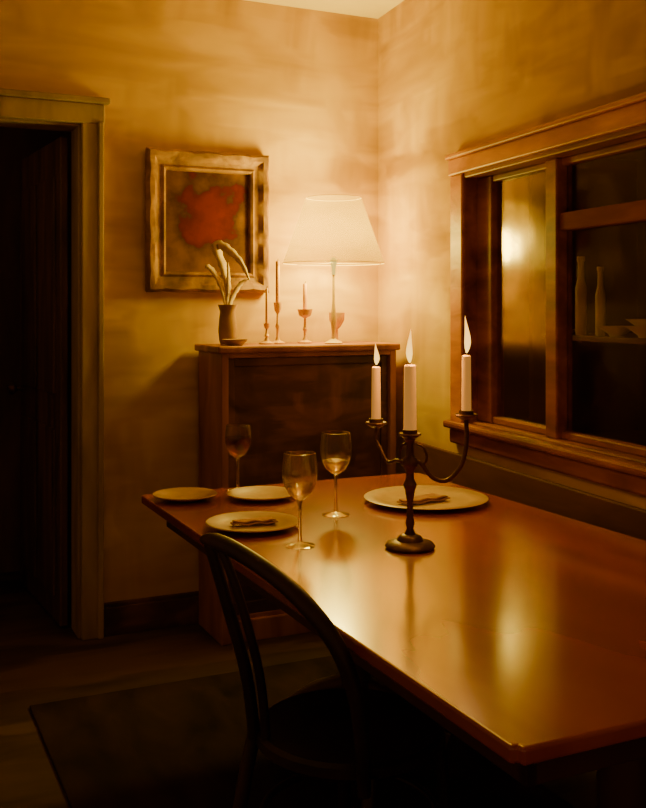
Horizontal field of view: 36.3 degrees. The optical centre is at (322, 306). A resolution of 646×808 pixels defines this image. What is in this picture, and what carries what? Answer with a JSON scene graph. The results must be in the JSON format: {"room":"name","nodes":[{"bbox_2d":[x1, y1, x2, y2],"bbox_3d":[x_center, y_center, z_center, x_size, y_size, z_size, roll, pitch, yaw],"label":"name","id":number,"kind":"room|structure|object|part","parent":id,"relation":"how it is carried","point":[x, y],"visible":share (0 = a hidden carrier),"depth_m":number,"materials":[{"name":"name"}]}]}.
{"room":"dining room","nodes":[
{"label":"dining room","id":0,"kind":"room"},
{"bbox_2d":[0,127,70,572],"bbox_3d":[-1.835,0.005,4.512,2.850,2.750,1.150,0,0,-25],"label":"wall","id":1,"kind":"structure","parent":0,"point":[16,144],"depth_m":5.14,"materials":[{"name":"paint"}]},
{"bbox_2d":[0,0,377,602],"bbox_3d":[-1.606,0.005,3.901,4.350,2.750,0.150,0,0,-25],"label":"wall","id":2,"kind":"structure","parent":0,"point":[296,87],"depth_m":4.29,"materials":[{"name":"paint"}]},
{"bbox_2d":[7,137,67,626],"bbox_3d":[-1.334,0.320,4.558,0.108,2.100,0.800,0,0,-29],"label":"door","id":3,"kind":"structure","parent":2,"relation":"in","point":[43,388],"depth_m":4.39,"materials":[{"name":"brown wood"}]},
{"bbox_3d":[-1.514,0.400,4.847,0.073,0.060,0.060,0,0,-29],"label":"knob","id":4,"kind":"part","parent":3,"relation":"part of","materials":[{"name":"brown metal"}]},
{"bbox_2d":[0,88,109,639],"bbox_3d":[-1.412,0.255,3.964,1.075,2.250,0.200,0,0,-25],"label":"trim","id":5,"kind":"structure","parent":2,"relation":"attached to","point":[82,116],"depth_m":4.09,"materials":[{"name":"grey paint"}]},
{"bbox_2d":[104,591,198,636],"bbox_3d":[-0.329,1.310,4.403,1.310,0.140,0.018,0,0,-25],"label":"baseboard","id":6,"kind":"structure","parent":2,"relation":"attached to","point":[179,609],"depth_m":4.21,"materials":[{"name":"brown wood"}]},
{"bbox_2d":[145,147,268,292],"bbox_3d":[-0.498,-0.370,4.300,0.560,0.615,0.054,0,0,-25],"label":"framed picture","id":7,"kind":"object","parent":2,"relation":"attached to","point":[194,200],"visible":0.96,"depth_m":4.30,"materials":[{"name":"metal"}]},
{"bbox_2d":[0,566,597,807],"bbox_3d":[-0.021,1.430,2.571,6.100,0.100,6.800,0,0,-25],"label":"floor","id":8,"kind":"structure","parent":0,"point":[42,661],"depth_m":3.79,"materials":[{"name":"brown wood"}]},
{"bbox_2d":[195,341,399,645],"bbox_3d":[-0.109,0.770,4.312,0.843,1.220,0.330,0,0,-25],"label":"sideboard","id":9,"kind":"object","parent":8,"relation":"on","point":[289,394],"visible":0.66,"depth_m":4.17,"materials":[{"name":"brown wood"}]},
{"bbox_2d":[205,240,249,344],"bbox_3d":[-0.412,-0.061,4.187,0.195,0.442,0.084,0,0,-25],"label":"vase","id":10,"kind":"object","parent":9,"relation":"on","point":[227,328],"visible":0.95,"depth_m":4.17,"materials":[{"name":"beige ceramic"}]},
{"bbox_2d":[222,339,247,345],"bbox_3d":[-0.366,0.147,4.093,0.106,0.026,0.106,0,0,0],"label":"dish","id":11,"kind":"object","parent":9,"relation":"on","point":[230,342],"visible":1,"depth_m":4.06,"materials":[{"name":"beige ceramic"}]},
{"bbox_2d":[259,323,273,344],"bbox_3d":[-0.242,0.115,4.233,0.066,0.090,0.066,0,0,0],"label":"candlestick","id":12,"kind":"object","parent":9,"relation":"on","point":[266,341],"visible":0.99,"depth_m":4.22,"materials":[{"name":"gold metal"}]},
{"bbox_2d":[265,288,267,322],"bbox_3d":[-0.242,-0.005,4.233,0.013,0.170,0.013,0,0,0],"label":"candle","id":13,"kind":"object","parent":12,"relation":"on","point":[266,289],"visible":1,"depth_m":4.23,"materials":[{"name":"orange wax"}]},
{"bbox_3d":[-0.242,0.120,4.233,0.024,0.056,0.024,0,0,0],"label":"stem","id":14,"kind":"part","parent":12,"relation":"part of","materials":[{"name":"gold metal"}]},
{"bbox_2d":[264,323,269,328],"bbox_3d":[-0.242,0.082,4.233,0.028,0.024,0.028,0,0,0],"label":"cup","id":15,"kind":"object","parent":12,"relation":"on","point":[266,325],"depth_m":4.22,"materials":[{"name":"gold metal"}]},
{"bbox_2d":[272,302,284,343],"bbox_3d":[-0.197,0.070,4.287,0.066,0.180,0.066,0,0,0],"label":"candlestick","id":16,"kind":"object","parent":9,"relation":"on","point":[277,305],"visible":0.94,"depth_m":4.28,"materials":[{"name":"gold metal"}]},
{"bbox_3d":[-0.197,0.086,4.287,0.024,0.123,0.024,0,0,0],"label":"stem","id":17,"kind":"part","parent":16,"relation":"part of","materials":[{"name":"gold metal"}]},
{"bbox_2d":[276,260,279,301],"bbox_3d":[-0.197,-0.104,4.287,0.019,0.210,0.019,0,0,0],"label":"candle","id":18,"kind":"object","parent":16,"relation":"in","point":[277,261],"visible":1,"depth_m":4.28,"materials":[{"name":"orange wax"}]},
{"bbox_2d":[274,302,281,312],"bbox_3d":[-0.197,0.004,4.287,0.036,0.049,0.036,0,0,0],"label":"cup","id":19,"kind":"object","parent":16,"relation":"on","point":[277,305],"depth_m":4.27,"materials":[{"name":"gold metal"}]},
{"bbox_2d":[297,309,312,343],"bbox_3d":[-0.079,0.085,4.342,0.068,0.150,0.068,0,0,0],"label":"candlestick","id":20,"kind":"object","parent":9,"relation":"on","point":[304,313],"visible":1,"depth_m":4.32,"materials":[{"name":"gold metal"}]},
{"bbox_2d":[303,281,306,308],"bbox_3d":[-0.079,-0.043,4.342,0.019,0.140,0.019,0,0,0],"label":"candle","id":21,"kind":"object","parent":20,"relation":"in","point":[304,285],"visible":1,"depth_m":4.33,"materials":[{"name":"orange wax"}]},
{"bbox_3d":[-0.079,0.098,4.342,0.024,0.100,0.024,0,0,0],"label":"stem","id":22,"kind":"part","parent":20,"relation":"part of","materials":[{"name":"gold metal"}]},
{"bbox_2d":[297,309,312,317],"bbox_3d":[-0.079,0.030,4.342,0.068,0.040,0.068,0,0,0],"label":"cup","id":23,"kind":"object","parent":20,"relation":"on","point":[304,313],"depth_m":4.32,"materials":[{"name":"gold metal"}]},
{"bbox_3d":[-0.057,0.746,4.211,0.745,1.068,0.020,0,0,-25],"label":"cabinet door","id":24,"kind":"part","parent":9,"relation":"part of","materials":[{"name":"brown wood"}]},
{"bbox_2d":[282,195,384,343],"bbox_3d":[0.046,-0.158,4.295,0.447,0.636,0.447,0,0,0],"label":"table lamp","id":25,"kind":"object","parent":9,"relation":"on","point":[333,261],"visible":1,"depth_m":4.29,"materials":[{"name":"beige metal"}]},
{"bbox_3d":[0.046,-0.179,4.295,0.030,0.078,0.030,0,0,0],"label":"light bulb","id":26,"kind":"part","parent":25,"relation":"part of","materials":[{"name":"white glass"}]},
{"bbox_2d":[329,313,344,341],"bbox_3d":[0.062,0.092,4.441,0.072,0.135,0.072,0,0,0],"label":"goblet","id":27,"kind":"object","parent":9,"relation":"on","point":[340,317],"visible":0.57,"depth_m":4.42,"materials":[{"name":"glass"}]},
{"bbox_2d":[30,656,574,807],"bbox_3d":[0.042,1.374,2.611,1.250,0.010,2.300,0,0,-25],"label":"rug","id":28,"kind":"object","parent":8,"relation":"on","point":[177,744],"visible":0.5,"depth_m":2.99,"materials":[{"name":"carpet"}]},
{"bbox_2d":[200,533,452,807],"bbox_3d":[0.036,0.922,2.127,0.433,0.890,0.474,0,0,45],"label":"dining chair","id":29,"kind":"object","parent":28,"relation":"on","point":[347,735],"visible":0.99,"depth_m":2.07,"materials":[{"name":"black wood"}]},
{"bbox_3d":[-0.195,0.715,2.114,0.123,0.430,0.028,0,0,-9],"label":"post","id":30,"kind":"part","parent":29,"relation":"part of","materials":[{"name":"black wood"}]},
{"bbox_3d":[-0.194,1.146,2.162,0.135,0.443,0.035,0,0,-28],"label":"leg","id":31,"kind":"part","parent":29,"relation":"part of","materials":[{"name":"black wood"}]},
{"bbox_3d":[-0.102,0.709,1.978,0.429,0.463,0.087,0,0,33],"label":"backrest","id":32,"kind":"part","parent":29,"relation":"part of","materials":[{"name":"black wood"}]},
{"bbox_3d":[0.052,1.147,2.368,0.033,0.440,0.085,0,0,4],"label":"leg","id":33,"kind":"part","parent":29,"relation":"part of","materials":[{"name":"black wood"}]},
{"bbox_3d":[0.058,0.925,2.150,0.410,0.037,0.410,0,0,45],"label":"seat","id":34,"kind":"part","parent":29,"relation":"part of","materials":[{"name":"brown wood"}]},
{"bbox_3d":[0.070,1.146,1.898,0.036,0.443,0.135,0,0,28],"label":"leg","id":35,"kind":"part","parent":29,"relation":"part of","materials":[{"name":"brown wood"}]},
{"bbox_3d":[0.276,1.147,2.144,0.085,0.440,0.033,0,0,-4],"label":"leg","id":36,"kind":"part","parent":29,"relation":"part of","materials":[{"name":"black wood"}]},
{"bbox_2d":[142,473,645,807],"bbox_3d":[0.318,0.999,2.583,1.075,0.737,2.105,0,0,-25],"label":"dining table","id":37,"kind":"object","parent":28,"relation":"on","point":[521,634],"visible":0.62,"depth_m":2.06,"materials":[{"name":"brown wood"}]},
{"bbox_2d":[152,487,216,501],"bbox_3d":[-0.452,0.620,3.231,0.212,0.020,0.212,0,0,0],"label":"plate","id":38,"kind":"object","parent":37,"relation":"on","point":[182,494],"visible":1,"depth_m":3.26,"materials":[{"name":"beige ceramic"}]},
{"bbox_2d":[225,423,251,490],"bbox_3d":[-0.292,0.517,3.388,0.092,0.225,0.092,0,0,0],"label":"wine glass","id":39,"kind":"object","parent":37,"relation":"on","point":[238,437],"visible":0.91,"depth_m":3.36,"materials":[{"name":"clear glass"}]},
{"bbox_3d":[-0.292,0.574,3.388,0.079,0.112,0.079,0,0,0],"label":"stem","id":40,"kind":"part","parent":39,"relation":"part of","materials":[{"name":"clear glass"}]},
{"bbox_2d":[225,423,251,457],"bbox_3d":[-0.292,0.461,3.388,0.092,0.114,0.092,0,0,0],"label":"bowl","id":41,"kind":"object","parent":39,"relation":"on","point":[238,437],"depth_m":3.35,"materials":[{"name":"clear glass"}]},
{"bbox_2d":[205,511,297,532],"bbox_3d":[-0.200,0.620,2.813,0.270,0.020,0.270,0,0,0],"label":"plate","id":42,"kind":"object","parent":37,"relation":"on","point":[221,522],"visible":0.78,"depth_m":2.83,"materials":[{"name":"beige ceramic"}]},
{"bbox_2d":[230,516,277,525],"bbox_3d":[-0.198,0.613,2.820,0.131,0.015,0.050,0,0,-19],"label":"napkin","id":43,"kind":"object","parent":42,"relation":"on","point":[261,520],"visible":1,"depth_m":2.81,"materials":[{"name":"beige fabric"}]},
{"bbox_2d":[226,486,290,501],"bbox_3d":[-0.202,0.620,3.248,0.232,0.020,0.232,0,0,0],"label":"plate","id":44,"kind":"object","parent":37,"relation":"on","point":[250,493],"visible":0.89,"depth_m":3.28,"materials":[{"name":"beige ceramic"}]},
{"bbox_2d":[282,451,317,548],"bbox_3d":[-0.061,0.507,2.600,0.094,0.245,0.094,0,0,0],"label":"wine glass","id":45,"kind":"object","parent":37,"relation":"on","point":[299,468],"visible":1,"depth_m":2.57,"materials":[{"name":"clear glass"}]},
{"bbox_3d":[-0.061,0.569,2.600,0.081,0.122,0.081,0,0,0],"label":"stem","id":46,"kind":"part","parent":45,"relation":"part of","materials":[{"name":"clear glass"}]},
{"bbox_2d":[282,451,317,499],"bbox_3d":[-0.061,0.446,2.600,0.094,0.124,0.094,0,0,0],"label":"bowl","id":47,"kind":"object","parent":45,"relation":"on","point":[299,468],"depth_m":2.56,"materials":[{"name":"clear glass"}]},
{"bbox_2d":[320,431,351,517],"bbox_3d":[0.039,0.504,2.986,0.096,0.250,0.096,0,0,0],"label":"wine glass","id":48,"kind":"object","parent":37,"relation":"on","point":[335,446],"visible":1,"depth_m":2.95,"materials":[{"name":"clear glass"}]},
{"bbox_3d":[0.039,0.568,2.986,0.083,0.124,0.083,0,0,0],"label":"stem","id":49,"kind":"part","parent":48,"relation":"part of","materials":[{"name":"clear glass"}]},
{"bbox_2d":[320,431,351,473],"bbox_3d":[0.039,0.442,2.986,0.096,0.126,0.096,0,0,0],"label":"bowl","id":50,"kind":"object","parent":48,"relation":"on","point":[335,446],"depth_m":2.95,"materials":[{"name":"clear glass"}]},
{"bbox_2d":[365,410,477,553],"bbox_3d":[0.238,0.449,2.583,0.318,0.361,0.151,0,0,28],"label":"candelabrum","id":51,"kind":"object","parent":37,"relation":"on","point":[409,542],"visible":1,"depth_m":2.56,"materials":[{"name":"brown metal"}]},
{"bbox_2d":[371,343,380,418],"bbox_3d":[0.144,0.205,2.683,0.026,0.214,0.026,0,0,0],"label":"candle","id":52,"kind":"object","parent":51,"relation":"on","point":[376,377],"visible":0.99,"depth_m":2.67,"materials":[{"name":"beige wax"}]},
{"bbox_2d":[365,418,386,427],"bbox_3d":[0.144,0.317,2.683,0.060,0.026,0.060,0,0,0],"label":"candle cup","id":53,"kind":"object","parent":51,"relation":"on","point":[373,423],"depth_m":2.67,"materials":[{"name":"brown metal"}]},
{"bbox_3d":[0.184,0.373,2.632,0.009,0.094,0.140,0,0,-38],"label":"branch arm","id":54,"kind":"part","parent":51,"relation":"part of","materials":[{"name":"brown metal"}]},
{"bbox_2d":[403,330,416,429],"bbox_3d":[0.228,0.193,2.578,0.035,0.272,0.035,0,0,0],"label":"candle","id":55,"kind":"object","parent":51,"relation":"on","point":[410,420],"visible":0.97,"depth_m":2.56,"materials":[{"name":"beige wax"}]},
{"bbox_3d":[0.228,0.471,2.578,0.040,0.257,0.040,0,0,0],"label":"stem","id":56,"kind":"part","parent":51,"relation":"part of","materials":[{"name":"brown metal"}]},
{"bbox_2d":[399,430,420,438],"bbox_3d":[0.228,0.334,2.578,0.060,0.026,0.060,0,0,0],"label":"candle cup","id":57,"kind":"object","parent":51,"relation":"on","point":[406,434],"depth_m":2.56,"materials":[{"name":"brown metal"}]},
{"bbox_3d":[0.303,0.375,2.570,0.153,0.168,0.012,0,0,6],"label":"branch arm","id":58,"kind":"part","parent":51,"relation":"part of","materials":[{"name":"brown metal"}]},
{"bbox_2d":[461,317,470,410],"bbox_3d":[0.372,0.149,2.563,0.026,0.256,0.026,0,0,0],"label":"candle","id":59,"kind":"object","parent":51,"relation":"on","point":[466,359],"visible":0.98,"depth_m":2.55,"materials":[{"name":"beige wax"}]},
{"bbox_2d":[455,410,477,419],"bbox_3d":[0.372,0.281,2.563,0.060,0.026,0.060,0,0,0],"label":"candle cup","id":60,"kind":"object","parent":51,"relation":"on","point":[463,415],"depth_m":2.55,"materials":[{"name":"brown metal"}]},
{"bbox_2d":[364,485,488,509],"bbox_3d":[0.331,0.620,3.176,0.400,0.020,0.400,0,0,0],"label":"platter","id":61,"kind":"object","parent":37,"relation":"on","point":[460,498],"visible":0.77,"depth_m":3.20,"materials":[{"name":"beige ceramic"}]},
{"bbox_2d":[397,493,449,504],"bbox_3d":[0.317,0.613,3.147,0.171,0.015,0.080,0,0,-36],"label":"napkin","id":62,"kind":"object","parent":61,"relation":"on","point":[420,499],"visible":0.8,"depth_m":3.14,"materials":[{"name":"beige fabric"}]},
{"bbox_2d":[247,0,403,18],"bbox_3d":[-0.021,-1.420,2.571,6.100,0.100,6.800,0,0,-25],"label":"ceiling","id":63,"kind":"structure","parent":0,"point":[375,9],"depth_m":4.48,"materials":[{"name":"white paint"}]},
{"bbox_2d":[378,0,645,509],"bbox_3d":[1.175,0.005,2.360,0.151,2.750,5.000,0,0,-20],"label":"wall","id":64,"kind":"structure","parent":0,"point":[454,76],"depth_m":4.01,"materials":[{"name":"paint"}]},
{"bbox_2d":[413,441,645,540],"bbox_3d":[1.156,0.980,2.162,0.018,0.800,4.640,0,0,-20],"label":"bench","id":65,"kind":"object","parent":64,"relation":"attached to","point":[475,474],"depth_m":3.35,"materials":[{"name":"brown wood"}]},
{"bbox_2d":[443,92,645,496],"bbox_3d":[0.941,-0.033,2.953,0.210,1.145,2.175,0,0,-20],"label":"window","id":66,"kind":"structure","parent":64,"relation":"in","point":[478,174],"depth_m":3.35,"materials":[{"name":"brown wood"}]},
{"bbox_3d":[0.866,0.495,2.926,0.050,0.090,2.175,0,0,-20],"label":"sill","id":67,"kind":"part","parent":66,"relation":"part of","materials":[{"name":"brown wood"}]},
{"bbox_3d":[0.928,-0.029,2.996,0.045,0.943,1.825,0,0,-20],"label":"sash frame","id":68,"kind":"part","parent":66,"relation":"part of","materials":[{"name":"brown wood"}]},
{"bbox_2d":[504,148,645,445],"bbox_3d":[1.276,-0.045,3.086,0.530,1.250,2.700,0,0,-20],"label":"window glass","id":69,"kind":"object","parent":66,"relation":"attached to","point":[609,379],"visible":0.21,"depth_m":3.80,"materials":[{"name":"clear glass"}]},
{"bbox_2d":[543,333,645,344],"bbox_3d":[1.361,0.110,2.819,0.430,0.020,2.000,0,0,-20],"label":"shelf","id":70,"kind":"object","parent":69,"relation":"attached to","point":[630,338],"visible":0.74,"depth_m":3.34,"materials":[{"name":"brown wood"}]},
{"bbox_2d":[575,256,586,334],"bbox_3d":[0.920,-0.040,3.516,0.040,0.280,0.040,0,0,-20],"label":"bottle","id":71,"kind":"object","parent":70,"relation":"on","point":[580,288],"visible":0.93,"depth_m":3.50,"materials":[{"name":"brown glass"}]},
{"bbox_2d":[595,267,604,335],"bbox_3d":[0.970,-0.020,3.449,0.034,0.241,0.034,0,0,-20],"label":"bottle","id":72,"kind":"object","parent":70,"relation":"on","point":[600,292],"visible":1,"depth_m":3.44,"materials":[{"name":"brown glass"}]},
{"bbox_2d":[597,326,630,336],"bbox_3d":[0.995,0.082,3.336,0.136,0.036,0.136,0,0,-20],"label":"bowl","id":73,"kind":"object","parent":70,"relation":"on","point":[613,331],"visible":0.84,"depth_m":3.30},
{"bbox_2d":[625,326,645,337],"bbox_3d":[1.050,0.081,3.197,0.144,0.038,0.144,0,0,-20],"label":"bowl","id":74,"kind":"object","parent":70,"relation":"on","point":[640,331],"visible":0.95,"depth_m":3.17,"materials":[{"name":"brown ceramic"}]},
{"bbox_2d":[626,319,645,325],"bbox_3d":[1.050,0.058,3.197,0.136,0.036,0.136,0,0,-20],"label":"bowl","id":75,"kind":"object","parent":74,"relation":"on","point":[637,322],"visible":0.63,"depth_m":3.16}
]}

